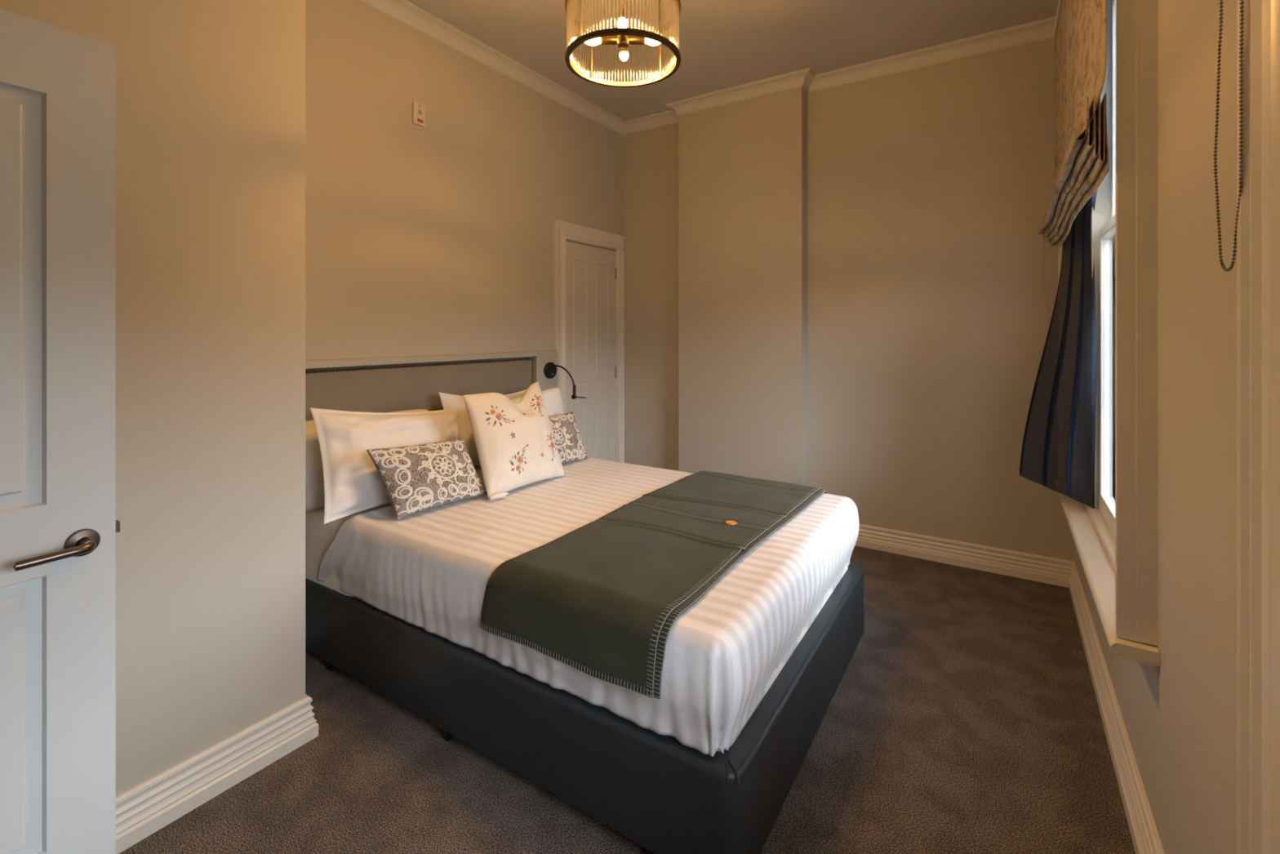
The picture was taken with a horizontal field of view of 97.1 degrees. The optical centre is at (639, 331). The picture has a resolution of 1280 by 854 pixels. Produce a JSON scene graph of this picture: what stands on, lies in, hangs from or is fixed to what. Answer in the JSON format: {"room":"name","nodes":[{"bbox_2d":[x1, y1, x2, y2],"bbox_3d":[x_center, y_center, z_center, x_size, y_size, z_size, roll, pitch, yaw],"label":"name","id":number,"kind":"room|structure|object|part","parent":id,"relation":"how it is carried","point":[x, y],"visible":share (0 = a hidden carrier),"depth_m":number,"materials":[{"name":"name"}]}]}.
{"room":"bedroom","nodes":[
{"label":"bedroom","id":0,"kind":"room"},
{"bbox_2d":[0,0,305,795],"bbox_3d":[-1.955,-0.163,1.574,0.802,3.225,1.569,0,0,33],"label":"wall","id":1,"kind":"structure","parent":0,"point":[211,94],"depth_m":1.76,"materials":[{"name":"paint"}]},
{"bbox_2d":[115,696,318,853],"bbox_3d":[-1.570,1.378,1.403,0.030,0.144,1.499,0,0,33],"label":"baseboard","id":2,"kind":"structure","parent":1,"relation":"attached to","point":[143,810],"depth_m":1.75,"materials":[{"name":"wood"}]},
{"bbox_2d":[357,0,1056,135],"bbox_3d":[-0.049,-1.732,2.177,3.114,0.085,4.447,0,0,33],"label":"trim","id":3,"kind":"structure","parent":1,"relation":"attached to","point":[403,11],"depth_m":3.72,"materials":[{"name":"paint"}]},
{"bbox_2d":[305,0,622,360],"bbox_3d":[-1.100,-0.163,3.698,0.300,3.225,3.227,0,0,33],"label":"wall","id":4,"kind":"structure","parent":0,"point":[437,237],"depth_m":3.24,"materials":[{"name":"paint"}]},
{"bbox_2d":[412,101,425,127],"bbox_3d":[-1.244,-1.220,3.181,0.018,0.120,0.078,0,0,33],"label":"fire alarm","id":5,"kind":"object","parent":4,"relation":"attached to","point":[418,109],"visible":1,"depth_m":3.17,"materials":[{"name":"white plastic"}]},
{"bbox_2d":[305,350,557,420],"bbox_3d":[-1.180,0.735,3.244,0.058,1.192,2.074,0,0,33],"label":"headboard","id":6,"kind":"object","parent":4,"relation":"attached to","point":[387,384],"visible":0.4,"depth_m":3.12,"materials":[{"name":"fabric"}]},
{"bbox_3d":[-1.180,0.735,3.244,0.058,1.192,2.074,0,0,33],"label":"frame","id":7,"kind":"part","parent":6,"relation":"part of","materials":[{"name":"fabric"}]},
{"bbox_2d":[543,361,586,399],"bbox_3d":[-0.514,0.345,3.935,0.318,0.251,0.116,0,0,33],"label":"reading lamp","id":8,"kind":"object","parent":6,"relation":"attached to","point":[549,369],"visible":1,"depth_m":3.97,"materials":[{"name":"black metal"}]},
{"bbox_3d":[-0.636,0.278,4.014,0.026,0.116,0.116,0,0,33],"label":"wall plate","id":9,"kind":"part","parent":8,"relation":"part of","materials":[{"name":"black metal"}]},
{"bbox_2d":[554,219,624,462],"bbox_3d":[-0.403,0.317,4.529,0.081,2.266,0.875,0,0,33],"label":"door","id":10,"kind":"structure","parent":4,"relation":"in","point":[589,278],"depth_m":4.55,"materials":[{"name":"wood"}]},
{"bbox_3d":[-0.164,0.376,4.853,0.030,2.148,0.069,0,0,33],"label":"frame","id":11,"kind":"part","parent":10,"relation":"part of","materials":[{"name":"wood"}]},
{"bbox_2d":[119,545,1135,853],"bbox_3d":[-0.164,1.510,1.592,4.400,0.120,6.300,0,0,33],"label":"floor","id":12,"kind":"structure","parent":0,"point":[964,717],"depth_m":1.87,"materials":[{"name":"carpet"}]},
{"bbox_2d":[305,465,864,853],"bbox_3d":[-0.255,1.122,2.615,2.167,0.654,1.540,0,0,33],"label":"bed","id":13,"kind":"object","parent":12,"relation":"on","point":[664,794],"visible":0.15,"depth_m":1.76,"materials":[{"name":"grey leather"}]},
{"bbox_2d":[305,408,427,511],"bbox_3d":[-1.327,0.597,2.755,0.182,0.380,0.773,0,0,33],"label":"pillow","id":14,"kind":"object","parent":13,"relation":"on","point":[314,480],"visible":0.11,"depth_m":2.50,"materials":[{"name":"white fabric"}]},
{"bbox_2d":[438,389,526,466],"bbox_3d":[-0.871,0.564,3.451,0.153,0.444,0.770,0,0,33],"label":"pillow","id":15,"kind":"object","parent":13,"relation":"on","point":[448,401],"visible":0.16,"depth_m":3.21,"materials":[{"name":"white fabric"}]},
{"bbox_2d":[316,457,859,756],"bbox_3d":[-0.182,0.933,2.566,1.955,0.328,1.533,0,0,33],"label":"bedspread","id":16,"kind":"object","parent":13,"relation":"on","point":[430,570],"visible":0.66,"depth_m":2.00,"materials":[{"name":"white fabric"}]},
{"bbox_2d":[310,407,460,524],"bbox_3d":[-1.117,0.548,2.670,0.267,0.448,0.850,0,0,33],"label":"pillow","id":17,"kind":"object","parent":16,"relation":"on","point":[353,483],"visible":0.62,"depth_m":2.43,"materials":[{"name":"white fabric"}]},
{"bbox_2d":[366,437,487,519],"bbox_3d":[-0.926,0.631,2.501,0.176,0.283,0.517,0,0,39],"label":"cushion","id":18,"kind":"object","parent":16,"relation":"on","point":[415,478],"visible":1,"depth_m":2.43,"materials":[{"name":"grey fabric"}]},
{"bbox_2d":[462,381,564,499],"bbox_3d":[-0.625,0.529,2.884,0.281,0.486,0.597,0,0,33],"label":"floral cushion","id":19,"kind":"object","parent":16,"relation":"on","point":[516,446],"visible":1,"depth_m":2.78,"materials":[{"name":"beige fabric"}]},
{"bbox_2d":[510,387,563,417],"bbox_3d":[-0.667,0.562,3.300,0.172,0.410,0.691,0,0,33],"label":"pillow","id":20,"kind":"object","parent":16,"relation":"on","point":[552,397],"visible":0.12,"depth_m":3.48,"materials":[{"name":"white fabric"}]},
{"bbox_2d":[548,411,588,463],"bbox_3d":[-0.498,0.630,3.256,0.140,0.285,0.499,0,0,39],"label":"cushion","id":21,"kind":"object","parent":16,"relation":"on","point":[571,447],"visible":0.5,"depth_m":3.29,"materials":[{"name":"grey fabric"}]},
{"bbox_2d":[480,471,827,699],"bbox_3d":[0.196,0.868,2.325,0.746,0.234,1.580,0,0,33],"label":"throw blanket","id":22,"kind":"object","parent":16,"relation":"on","point":[602,599],"visible":0.98,"depth_m":1.81,"materials":[{"name":"green fabric"}]},
{"bbox_2d":[406,0,1058,120],"bbox_3d":[-0.408,-1.835,1.749,3.820,0.120,6.300,0,0,33],"label":"ceiling","id":23,"kind":"structure","parent":0,"point":[723,44],"depth_m":3.37,"materials":[{"name":"paint"}]},
{"bbox_2d":[564,0,680,87],"bbox_3d":[-0.063,-1.386,2.100,0.430,0.778,0.430,0,0,0],"label":"pendant light","id":24,"kind":"object","parent":23,"relation":"hanging from","point":[623,37],"visible":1,"depth_m":2.09,"materials":[{"name":"gold metal"}]},
{"bbox_3d":[-0.263,-1.100,2.062,0.008,0.176,0.008,0,0,23],"label":"glass rod","id":25,"kind":"part","parent":24,"relation":"part of","materials":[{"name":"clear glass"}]},
{"bbox_3d":[-0.257,-1.100,2.037,0.008,0.176,0.008,0,0,-22],"label":"glass rod","id":26,"kind":"part","parent":24,"relation":"part of","materials":[{"name":"clear glass"}]},
{"bbox_3d":[-0.252,-1.100,2.025,0.008,0.176,0.008,0,0,23],"label":"glass rod","id":27,"kind":"part","parent":24,"relation":"part of","materials":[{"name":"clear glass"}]},
{"bbox_3d":[-0.265,-1.100,2.126,0.008,0.176,0.008,0,0,23],"label":"glass rod","id":28,"kind":"part","parent":24,"relation":"part of","materials":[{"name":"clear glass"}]},
{"bbox_3d":[-0.247,-1.100,2.014,0.009,0.176,0.009,0,0,0],"label":"glass rod","id":29,"kind":"part","parent":24,"relation":"part of","materials":[{"name":"clear glass"}]},
{"bbox_3d":[-0.241,-1.100,2.002,0.009,0.176,0.009,0,0,0],"label":"glass rod","id":30,"kind":"part","parent":24,"relation":"part of","materials":[{"name":"clear glass"}]},
{"bbox_3d":[-0.228,-1.100,1.981,0.008,0.176,0.008,0,0,23],"label":"glass rod","id":31,"kind":"part","parent":24,"relation":"part of","materials":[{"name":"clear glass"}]},
{"bbox_3d":[-0.252,-1.100,2.176,0.008,0.176,0.008,0,0,23],"label":"glass rod","id":32,"kind":"part","parent":24,"relation":"part of","materials":[{"name":"clear glass"}]},
{"bbox_3d":[-0.220,-1.100,1.970,0.008,0.176,0.008,0,0,-22],"label":"glass rod","id":33,"kind":"part","parent":24,"relation":"part of","materials":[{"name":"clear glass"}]},
{"bbox_3d":[-0.211,-1.100,1.961,0.008,0.176,0.008,0,0,23],"label":"glass rod","id":34,"kind":"part","parent":24,"relation":"part of","materials":[{"name":"clear glass"}]},
{"bbox_3d":[-0.235,-1.100,2.210,0.008,0.176,0.008,0,0,-22],"label":"glass rod","id":35,"kind":"part","parent":24,"relation":"part of","materials":[{"name":"clear glass"}]},
{"bbox_3d":[-0.202,-1.100,1.952,0.008,0.176,0.008,0,0,23],"label":"glass rod","id":36,"kind":"part","parent":24,"relation":"part of","materials":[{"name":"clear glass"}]},
{"bbox_3d":[-0.220,-1.100,2.231,0.008,0.176,0.008,0,0,23],"label":"glass rod","id":37,"kind":"part","parent":24,"relation":"part of","materials":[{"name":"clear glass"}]},
{"bbox_3d":[-0.193,-1.100,1.943,0.008,0.176,0.008,0,0,-22],"label":"glass rod","id":38,"kind":"part","parent":24,"relation":"part of","materials":[{"name":"clear glass"}]},
{"bbox_3d":[-0.182,-1.100,1.935,0.008,0.176,0.008,0,0,-22],"label":"glass rod","id":39,"kind":"part","parent":24,"relation":"part of","materials":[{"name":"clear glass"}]},
{"bbox_3d":[-0.211,-1.100,2.240,0.008,0.176,0.008,0,0,23],"label":"glass rod","id":40,"kind":"part","parent":24,"relation":"part of","materials":[{"name":"clear glass"}]},
{"bbox_3d":[-0.202,-1.100,2.249,0.009,0.176,0.009,0,0,0],"label":"glass rod","id":41,"kind":"part","parent":24,"relation":"part of","materials":[{"name":"clear glass"}]},
{"bbox_3d":[-0.172,-1.100,1.928,0.008,0.176,0.008,0,0,-22],"label":"glass rod","id":42,"kind":"part","parent":24,"relation":"part of","materials":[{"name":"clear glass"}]},
{"bbox_3d":[-0.161,-1.100,1.922,0.008,0.176,0.008,0,0,23],"label":"glass rod","id":43,"kind":"part","parent":24,"relation":"part of","materials":[{"name":"clear glass"}]},
{"bbox_3d":[-0.176,-1.080,2.100,0.066,0.035,0.035,0,0,0],"label":"bulb","id":44,"kind":"part","parent":24,"relation":"part of","materials":[{"name":"beige glass"}]},
{"bbox_3d":[-0.182,-1.100,2.265,0.008,0.176,0.008,0,0,23],"label":"glass rod","id":45,"kind":"part","parent":24,"relation":"part of","materials":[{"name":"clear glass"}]},
{"bbox_3d":[-0.149,-1.100,1.916,0.008,0.176,0.008,0,0,-22],"label":"glass rod","id":46,"kind":"part","parent":24,"relation":"part of","materials":[{"name":"clear glass"}]},
{"bbox_3d":[-0.172,-1.100,2.273,0.008,0.176,0.008,0,0,-22],"label":"glass rod","id":47,"kind":"part","parent":24,"relation":"part of","materials":[{"name":"clear glass"}]},
{"bbox_3d":[-0.138,-1.100,1.911,0.008,0.176,0.008,0,0,23],"label":"glass rod","id":48,"kind":"part","parent":24,"relation":"part of","materials":[{"name":"clear glass"}]},
{"bbox_3d":[-0.126,-1.100,1.907,0.008,0.176,0.008,0,0,-22],"label":"glass rod","id":49,"kind":"part","parent":24,"relation":"part of","materials":[{"name":"clear glass"}]},
{"bbox_3d":[-0.149,-1.100,2.285,0.008,0.176,0.008,0,0,-22],"label":"glass rod","id":50,"kind":"part","parent":24,"relation":"part of","materials":[{"name":"clear glass"}]},
{"bbox_3d":[-0.113,-1.100,1.903,0.008,0.176,0.008,0,0,-22],"label":"glass rod","id":51,"kind":"part","parent":24,"relation":"part of","materials":[{"name":"clear glass"}]},
{"bbox_3d":[-0.138,-1.100,2.290,0.008,0.176,0.008,0,0,23],"label":"glass rod","id":52,"kind":"part","parent":24,"relation":"part of","materials":[{"name":"clear glass"}]},
{"bbox_3d":[-0.101,-1.100,1.900,0.008,0.176,0.008,0,0,-22],"label":"glass rod","id":53,"kind":"part","parent":24,"relation":"part of","materials":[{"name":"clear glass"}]},
{"bbox_3d":[-0.088,-1.100,1.898,0.008,0.176,0.008,0,0,23],"label":"glass rod","id":54,"kind":"part","parent":24,"relation":"part of","materials":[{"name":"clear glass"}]},
{"bbox_3d":[-0.101,-1.100,2.301,0.008,0.176,0.008,0,0,-22],"label":"glass rod","id":55,"kind":"part","parent":24,"relation":"part of","materials":[{"name":"clear glass"}]},
{"bbox_3d":[-0.075,-1.100,1.897,0.008,0.176,0.008,0,0,23],"label":"glass rod","id":56,"kind":"part","parent":24,"relation":"part of","materials":[{"name":"clear glass"}]},
{"bbox_3d":[-0.088,-1.100,2.303,0.008,0.176,0.008,0,0,-22],"label":"glass rod","id":57,"kind":"part","parent":24,"relation":"part of","materials":[{"name":"clear glass"}]},
{"bbox_3d":[-0.075,-1.100,2.304,0.008,0.176,0.008,0,0,23],"label":"glass rod","id":58,"kind":"part","parent":24,"relation":"part of","materials":[{"name":"clear glass"}]},
{"bbox_3d":[-0.063,-1.080,1.988,0.035,0.035,0.066,0,0,0],"label":"bulb","id":59,"kind":"part","parent":24,"relation":"part of","materials":[{"name":"beige glass"}]},
{"bbox_3d":[-0.063,-1.100,1.897,0.008,0.176,0.008,0,0,23],"label":"glass rod","id":60,"kind":"part","parent":24,"relation":"part of","materials":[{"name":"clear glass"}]},
{"bbox_3d":[-0.063,-1.401,2.100,0.052,0.687,0.052,0,0,33],"label":"stem","id":61,"kind":"part","parent":24,"relation":"part of","materials":[{"name":"gold metal"}]},
{"bbox_3d":[-0.063,-1.080,2.213,0.035,0.035,0.066,0,0,0],"label":"bulb","id":62,"kind":"part","parent":24,"relation":"part of","materials":[{"name":"beige glass"}]},
{"bbox_3d":[-0.050,-1.100,1.897,0.008,0.176,0.008,0,0,-22],"label":"glass rod","id":63,"kind":"part","parent":24,"relation":"part of","materials":[{"name":"clear glass"}]},
{"bbox_3d":[-0.037,-1.100,1.898,0.008,0.176,0.008,0,0,23],"label":"glass rod","id":64,"kind":"part","parent":24,"relation":"part of","materials":[{"name":"clear glass"}]},
{"bbox_3d":[-0.024,-1.100,1.900,0.008,0.176,0.008,0,0,23],"label":"glass rod","id":65,"kind":"part","parent":24,"relation":"part of","materials":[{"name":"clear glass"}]},
{"bbox_3d":[-0.024,-1.100,2.301,0.008,0.176,0.008,0,0,23],"label":"glass rod","id":66,"kind":"part","parent":24,"relation":"part of","materials":[{"name":"clear glass"}]},
{"bbox_3d":[-0.012,-1.100,1.903,0.008,0.176,0.008,0,0,-22],"label":"glass rod","id":67,"kind":"part","parent":24,"relation":"part of","materials":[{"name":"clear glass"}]},
{"bbox_3d":[-0.012,-1.100,2.298,0.008,0.176,0.008,0,0,23],"label":"glass rod","id":68,"kind":"part","parent":24,"relation":"part of","materials":[{"name":"clear glass"}]},
{"bbox_3d":[0.000,-1.100,1.907,0.008,0.176,0.008,0,0,-22],"label":"glass rod","id":69,"kind":"part","parent":24,"relation":"part of","materials":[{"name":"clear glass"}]},
{"bbox_3d":[0.013,-1.100,2.290,0.008,0.176,0.008,0,0,23],"label":"glass rod","id":70,"kind":"part","parent":24,"relation":"part of","materials":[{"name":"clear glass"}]},
{"bbox_3d":[0.013,-1.100,1.911,0.008,0.176,0.008,0,0,23],"label":"glass rod","id":71,"kind":"part","parent":24,"relation":"part of","materials":[{"name":"clear glass"}]},
{"bbox_3d":[0.024,-1.100,1.916,0.008,0.176,0.008,0,0,-22],"label":"glass rod","id":72,"kind":"part","parent":24,"relation":"part of","materials":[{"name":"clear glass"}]},
{"bbox_3d":[0.024,-1.100,2.285,0.008,0.176,0.008,0,0,23],"label":"glass rod","id":73,"kind":"part","parent":24,"relation":"part of","materials":[{"name":"clear glass"}]},
{"bbox_3d":[0.036,-1.100,2.279,0.009,0.176,0.009,0,0,0],"label":"glass rod","id":74,"kind":"part","parent":24,"relation":"part of","materials":[{"name":"clear glass"}]},
{"bbox_3d":[0.036,-1.100,1.922,0.008,0.176,0.008,0,0,23],"label":"glass rod","id":75,"kind":"part","parent":24,"relation":"part of","materials":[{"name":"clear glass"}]},
{"bbox_3d":[0.050,-1.080,2.100,0.066,0.035,0.035,0,0,0],"label":"bulb","id":76,"kind":"part","parent":24,"relation":"part of","materials":[{"name":"beige glass"}]},
{"bbox_3d":[0.047,-1.100,1.928,0.008,0.176,0.008,0,0,23],"label":"glass rod","id":77,"kind":"part","parent":24,"relation":"part of","materials":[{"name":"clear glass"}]},
{"bbox_3d":[0.047,-1.100,2.273,0.008,0.176,0.008,0,0,-22],"label":"glass rod","id":78,"kind":"part","parent":24,"relation":"part of","materials":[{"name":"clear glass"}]},
{"bbox_3d":[0.057,-1.100,2.265,0.008,0.176,0.008,0,0,-22],"label":"glass rod","id":79,"kind":"part","parent":24,"relation":"part of","materials":[{"name":"clear glass"}]},
{"bbox_3d":[0.057,-1.100,1.935,0.008,0.176,0.008,0,0,23],"label":"glass rod","id":80,"kind":"part","parent":24,"relation":"part of","materials":[{"name":"clear glass"}]},
{"bbox_3d":[0.067,-1.100,2.258,0.008,0.176,0.008,0,0,23],"label":"glass rod","id":81,"kind":"part","parent":24,"relation":"part of","materials":[{"name":"clear glass"}]},
{"bbox_3d":[0.077,-1.100,2.249,0.008,0.176,0.008,0,0,-22],"label":"glass rod","id":82,"kind":"part","parent":24,"relation":"part of","materials":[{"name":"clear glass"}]},
{"bbox_3d":[0.067,-1.100,1.943,0.008,0.176,0.008,0,0,-22],"label":"glass rod","id":83,"kind":"part","parent":24,"relation":"part of","materials":[{"name":"clear glass"}]},
{"bbox_3d":[0.077,-1.100,1.952,0.008,0.176,0.008,0,0,23],"label":"glass rod","id":84,"kind":"part","parent":24,"relation":"part of","materials":[{"name":"clear glass"}]},
{"bbox_3d":[0.086,-1.100,2.240,0.008,0.176,0.008,0,0,-22],"label":"glass rod","id":85,"kind":"part","parent":24,"relation":"part of","materials":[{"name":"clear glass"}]},
{"bbox_3d":[0.095,-1.100,2.231,0.008,0.176,0.008,0,0,-22],"label":"glass rod","id":86,"kind":"part","parent":24,"relation":"part of","materials":[{"name":"clear glass"}]},
{"bbox_3d":[0.086,-1.100,1.961,0.008,0.176,0.008,0,0,23],"label":"glass rod","id":87,"kind":"part","parent":24,"relation":"part of","materials":[{"name":"clear glass"}]},
{"bbox_3d":[0.110,-1.100,2.210,0.008,0.176,0.008,0,0,-22],"label":"glass rod","id":88,"kind":"part","parent":24,"relation":"part of","materials":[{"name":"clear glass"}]},
{"bbox_3d":[0.095,-1.100,1.970,0.008,0.176,0.008,0,0,23],"label":"glass rod","id":89,"kind":"part","parent":24,"relation":"part of","materials":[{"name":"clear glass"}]},
{"bbox_3d":[0.116,-1.100,2.199,0.008,0.176,0.008,0,0,-22],"label":"glass rod","id":90,"kind":"part","parent":24,"relation":"part of","materials":[{"name":"clear glass"}]},
{"bbox_3d":[0.122,-1.100,2.187,0.008,0.176,0.008,0,0,-22],"label":"glass rod","id":91,"kind":"part","parent":24,"relation":"part of","materials":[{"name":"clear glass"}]},
{"bbox_3d":[0.110,-1.100,1.991,0.009,0.176,0.009,0,0,0],"label":"glass rod","id":92,"kind":"part","parent":24,"relation":"part of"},
{"bbox_3d":[0.122,-1.100,2.014,0.008,0.176,0.008,0,0,23],"label":"glass rod","id":93,"kind":"part","parent":24,"relation":"part of","materials":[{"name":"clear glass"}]},
{"bbox_3d":[0.127,-1.100,2.176,0.008,0.176,0.008,0,0,23],"label":"glass rod","id":94,"kind":"part","parent":24,"relation":"part of","materials":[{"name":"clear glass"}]},
{"bbox_3d":[0.116,-1.100,2.002,0.008,0.176,0.008,0,0,-22],"label":"glass rod","id":95,"kind":"part","parent":24,"relation":"part of","materials":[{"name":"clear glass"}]},
{"bbox_3d":[0.127,-1.100,2.025,0.009,0.176,0.009,0,0,0],"label":"glass rod","id":96,"kind":"part","parent":24,"relation":"part of","materials":[{"name":"clear glass"}]},
{"bbox_3d":[0.131,-1.100,2.037,0.008,0.176,0.008,0,0,-22],"label":"glass rod","id":97,"kind":"part","parent":24,"relation":"part of","materials":[{"name":"clear glass"}]},
{"bbox_3d":[0.135,-1.100,2.050,0.008,0.176,0.008,0,0,-22],"label":"glass rod","id":98,"kind":"part","parent":24,"relation":"part of","materials":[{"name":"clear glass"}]},
{"bbox_3d":[0.138,-1.100,2.062,0.008,0.176,0.008,0,0,23],"label":"glass rod","id":99,"kind":"part","parent":24,"relation":"part of","materials":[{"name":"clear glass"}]},
{"bbox_2d":[622,37,1075,561],"bbox_3d":[1.221,-0.163,3.999,3.517,3.225,0.248,0,0,33],"label":"wall","id":100,"kind":"structure","parent":0,"point":[839,291],"depth_m":3.81,"materials":[{"name":"paint"}]},
{"bbox_2d":[854,523,1073,587],"bbox_3d":[1.112,1.378,3.980,3.114,0.144,0.158,0,0,33],"label":"baseboard","id":101,"kind":"structure","parent":100,"relation":"attached to","point":[1052,571],"depth_m":3.47,"materials":[{"name":"wood"}]},
{"bbox_2d":[1075,0,1236,853],"bbox_3d":[1.379,-0.163,1.257,0.283,3.225,4.647,0,0,33],"label":"wall","id":102,"kind":"structure","parent":0,"point":[1180,724],"depth_m":1.20,"materials":[{"name":"paint"}]},
{"bbox_2d":[1057,0,1159,678],"bbox_3d":[1.953,-0.359,2.239,0.382,2.521,1.996,0,0,33],"label":"window","id":103,"kind":"structure","parent":102,"relation":"in","point":[1116,540],"depth_m":1.51,"materials":[{"name":"wood"}]},
{"bbox_2d":[1018,188,1097,508],"bbox_3d":[1.767,-0.345,2.359,0.289,2.277,1.600,0,0,33],"label":"curtain","id":104,"kind":"object","parent":103,"relation":"hanging from","point":[1059,443],"visible":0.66,"depth_m":2.69,"materials":[{"name":"fabric"}]},
{"bbox_3d":[2.361,-0.399,3.118,0.085,2.442,0.021,0,0,33],"label":"casing","id":105,"kind":"part","parent":103,"relation":"part of","materials":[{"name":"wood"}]},
{"bbox_2d":[1037,0,1109,312],"bbox_3d":[1.720,-0.847,2.292,0.102,1.505,1.816,0,0,33],"label":"blind","id":106,"kind":"object","parent":103,"relation":"attached to","point":[1082,164],"visible":1,"depth_m":1.99,"materials":[{"name":"fabric"}]},
{"bbox_3d":[2.134,-0.307,2.969,0.007,0.425,0.044,0,0,-1],"label":"cord","id":107,"kind":"part","parent":106,"relation":"part of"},
{"bbox_3d":[1.749,-1.583,2.274,0.034,0.035,1.782,0,0,33],"label":"head rail","id":108,"kind":"part","parent":106,"relation":"part of","materials":[{"name":"wood"}]},
{"bbox_3d":[2.212,-0.357,2.816,0.005,2.305,0.650,0,0,33],"label":"panel","id":109,"kind":"part","parent":103,"relation":"part of","materials":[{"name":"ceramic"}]},
{"bbox_3d":[1.738,0.172,2.003,0.038,1.245,1.230,0,0,33],"label":"sash","id":110,"kind":"part","parent":103,"relation":"part of","materials":[{"name":"white wood"}]},
{"bbox_3d":[1.833,0.844,2.316,0.098,0.036,1.996,0,0,33],"label":"sill","id":111,"kind":"part","parent":103,"relation":"part of","materials":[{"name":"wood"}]},
{"bbox_3d":[1.737,0.156,2.004,0.005,1.136,1.142,0,0,33],"label":"pane","id":112,"kind":"part","parent":103,"relation":"part of","materials":[{"name":"clear glass"}]},
{"bbox_3d":[1.771,-0.944,1.982,0.038,1.072,1.230,0,0,33],"label":"sash","id":113,"kind":"part","parent":103,"relation":"part of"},
{"bbox_3d":[1.322,-0.399,1.504,0.085,2.442,0.021,0,0,33],"label":"casing","id":114,"kind":"part","parent":103,"relation":"part of","materials":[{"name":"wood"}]},
{"bbox_2d":[1068,561,1164,853],"bbox_3d":[1.247,1.378,1.342,0.030,0.144,4.447,0,0,33],"label":"baseboard","id":115,"kind":"structure","parent":102,"relation":"attached to","point":[1141,824],"depth_m":1.89,"materials":[{"name":"wood"}]},
{"bbox_2d":[1213,0,1244,271],"bbox_3d":[0.956,-0.503,0.903,0.045,0.813,0.153,0,0,33],"label":"chain","id":116,"kind":"object","parent":102,"relation":"attached to","point":[1221,2],"visible":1,"depth_m":0.91,"materials":[{"name":"metal"}]},
{"bbox_2d":[1236,0,1279,853],"bbox_3d":[0.680,-0.095,0.228,0.344,3.090,1.380,0,0,33],"label":"window","id":117,"kind":"structure","parent":102,"relation":"in","point":[1258,226],"depth_m":0.83,"materials":[{"name":"wood"}]},
{"bbox_3d":[-1.294,-0.163,-0.457,2.920,3.225,1.330,0,0,33],"label":"wall","id":118,"kind":"structure","parent":0,"visible":0},
{"bbox_2d":[0,8,119,853],"bbox_3d":[-1.291,0.425,0.822,0.104,2.026,0.827,0,0,33],"label":"door","id":119,"kind":"structure","parent":118,"relation":"in","point":[59,525],"depth_m":1.09,"materials":[{"name":"wood"}]},
{"bbox_3d":[-1.091,0.420,1.059,0.028,0.019,0.116,0,0,24],"label":"lever","id":120,"kind":"part","parent":119,"relation":"part of","materials":[{"name":"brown metal"}]},
{"bbox_3d":[-1.092,0.420,1.113,0.043,0.053,0.053,0,0,33],"label":"handle","id":121,"kind":"part","parent":119,"relation":"part of","materials":[{"name":"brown metal"}]}
]}

